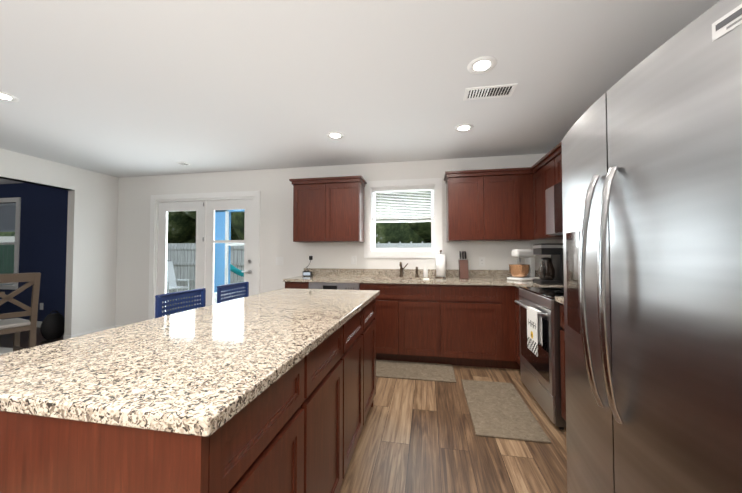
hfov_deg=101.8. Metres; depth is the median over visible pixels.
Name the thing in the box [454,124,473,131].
recessed light
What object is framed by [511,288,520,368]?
base cabinet
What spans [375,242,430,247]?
fence
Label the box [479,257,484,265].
electrical outlet plate
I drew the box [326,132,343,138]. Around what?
recessed light
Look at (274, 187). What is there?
wall
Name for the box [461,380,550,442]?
area rug
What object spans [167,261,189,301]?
patio chair
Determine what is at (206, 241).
door frame
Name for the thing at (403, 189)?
window blinds
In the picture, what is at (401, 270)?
faucet
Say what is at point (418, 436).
floor
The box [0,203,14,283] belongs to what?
window
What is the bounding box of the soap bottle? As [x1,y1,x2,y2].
[423,264,427,276]
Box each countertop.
[0,288,379,439]
[287,276,537,287]
[515,284,563,287]
[555,296,563,303]
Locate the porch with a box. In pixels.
[214,209,244,303]
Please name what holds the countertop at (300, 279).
on the base cabinet at (411, 319)
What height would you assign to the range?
1.060 m
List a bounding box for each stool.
[155,288,205,317]
[217,282,248,303]
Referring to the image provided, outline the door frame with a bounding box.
[148,191,259,319]
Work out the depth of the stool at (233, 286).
2.55 m
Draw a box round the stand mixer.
[507,249,539,280]
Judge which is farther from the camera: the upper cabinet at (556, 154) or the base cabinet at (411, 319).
the base cabinet at (411, 319)
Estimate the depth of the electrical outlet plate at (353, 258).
4.10 m
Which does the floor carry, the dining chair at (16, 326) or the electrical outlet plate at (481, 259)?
the dining chair at (16, 326)
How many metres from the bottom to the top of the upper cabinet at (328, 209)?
0.812 m
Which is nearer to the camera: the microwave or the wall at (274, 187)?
the microwave
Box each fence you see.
[167,243,243,292]
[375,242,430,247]
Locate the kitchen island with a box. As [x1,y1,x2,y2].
[0,296,376,492]
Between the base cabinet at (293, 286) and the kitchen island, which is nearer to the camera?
the kitchen island
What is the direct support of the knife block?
on the countertop at (300, 279)
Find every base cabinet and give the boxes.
[283,280,308,288]
[360,284,446,363]
[447,284,506,368]
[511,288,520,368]
[560,304,565,420]
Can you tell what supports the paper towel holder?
on the countertop at (300, 279)
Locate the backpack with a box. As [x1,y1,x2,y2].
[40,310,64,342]
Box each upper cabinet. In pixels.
[289,176,366,242]
[444,170,491,240]
[492,170,523,240]
[532,162,562,239]
[540,154,562,239]
[552,142,561,183]
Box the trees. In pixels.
[0,191,430,242]
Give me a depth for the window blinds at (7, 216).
5.29 m
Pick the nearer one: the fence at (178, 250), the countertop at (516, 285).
the countertop at (516, 285)
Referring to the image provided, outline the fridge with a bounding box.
[561,0,741,492]
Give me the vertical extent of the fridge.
1.765 m
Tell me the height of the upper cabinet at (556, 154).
0.338 m
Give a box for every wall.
[0,148,117,334]
[0,154,554,325]
[555,239,562,242]
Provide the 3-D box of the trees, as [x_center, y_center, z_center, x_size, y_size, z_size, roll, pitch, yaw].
[-12.510,-4.321,14.486,50.000,12.150,4.745,0,-2,11]
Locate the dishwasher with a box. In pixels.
[309,282,359,289]
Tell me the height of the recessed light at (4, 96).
0.007 m
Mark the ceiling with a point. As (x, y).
(125, 88)
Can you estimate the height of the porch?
3.350 m
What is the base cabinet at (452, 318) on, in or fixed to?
on the floor
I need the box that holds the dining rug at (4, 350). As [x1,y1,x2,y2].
[0,347,12,354]
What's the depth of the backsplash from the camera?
3.99 m
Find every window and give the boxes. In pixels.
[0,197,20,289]
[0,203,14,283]
[364,178,441,257]
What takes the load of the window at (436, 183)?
in the wall at (274, 187)
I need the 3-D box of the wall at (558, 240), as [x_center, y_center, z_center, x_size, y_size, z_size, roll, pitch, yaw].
[1.612,-0.006,0.046,0.120,2.460,7.320,0,-2,11]
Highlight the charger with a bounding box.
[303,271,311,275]
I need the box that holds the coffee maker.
[532,243,563,284]
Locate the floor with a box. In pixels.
[0,327,567,492]
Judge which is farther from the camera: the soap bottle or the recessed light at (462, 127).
the soap bottle
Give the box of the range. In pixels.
[514,286,565,429]
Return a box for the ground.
[167,296,194,314]
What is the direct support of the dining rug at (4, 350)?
on the floor
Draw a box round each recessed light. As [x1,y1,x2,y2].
[0,91,18,101]
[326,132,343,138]
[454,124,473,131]
[467,56,496,73]
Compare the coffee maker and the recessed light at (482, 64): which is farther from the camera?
the coffee maker
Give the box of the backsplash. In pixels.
[304,268,538,276]
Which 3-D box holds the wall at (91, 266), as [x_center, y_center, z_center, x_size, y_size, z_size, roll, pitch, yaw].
[-4.786,0.027,1.300,0.120,2.460,7.200,0,-2,11]
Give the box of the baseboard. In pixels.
[69,326,114,337]
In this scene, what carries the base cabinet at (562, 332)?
on the floor
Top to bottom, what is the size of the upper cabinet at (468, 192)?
0.788 m
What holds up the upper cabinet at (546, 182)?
attached to the wall at (558, 240)
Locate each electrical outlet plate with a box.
[351,256,356,263]
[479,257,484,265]
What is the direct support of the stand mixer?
on the countertop at (300, 279)
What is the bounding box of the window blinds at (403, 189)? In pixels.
[372,186,433,219]
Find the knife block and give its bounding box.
[458,251,468,278]
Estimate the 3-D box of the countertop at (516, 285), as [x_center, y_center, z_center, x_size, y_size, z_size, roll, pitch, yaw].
[1.766,0.387,2.942,0.636,0.032,0.271,0,-2,11]
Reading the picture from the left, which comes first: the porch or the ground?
the ground
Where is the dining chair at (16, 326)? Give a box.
[0,272,40,351]
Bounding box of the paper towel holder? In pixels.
[435,250,446,277]
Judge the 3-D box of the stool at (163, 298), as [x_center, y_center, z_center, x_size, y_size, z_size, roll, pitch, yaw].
[-1.058,0.788,1.958,0.488,0.981,0.488,0,-2,11]
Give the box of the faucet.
[399,262,407,276]
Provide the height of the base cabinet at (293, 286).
0.898 m
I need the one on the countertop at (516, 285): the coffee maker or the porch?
the coffee maker
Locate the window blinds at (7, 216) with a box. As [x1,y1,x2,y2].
[0,203,15,231]
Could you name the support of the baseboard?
attached to the wall at (91, 266)
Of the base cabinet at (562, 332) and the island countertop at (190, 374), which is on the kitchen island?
the island countertop at (190, 374)
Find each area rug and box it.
[376,359,455,382]
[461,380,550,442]
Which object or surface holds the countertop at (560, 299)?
on the base cabinet at (562, 332)
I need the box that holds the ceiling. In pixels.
[0,0,719,183]
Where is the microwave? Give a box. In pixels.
[545,181,562,235]
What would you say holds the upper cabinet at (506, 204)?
attached to the wall at (274, 187)
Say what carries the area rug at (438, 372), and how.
on the floor
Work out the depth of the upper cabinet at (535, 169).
3.34 m

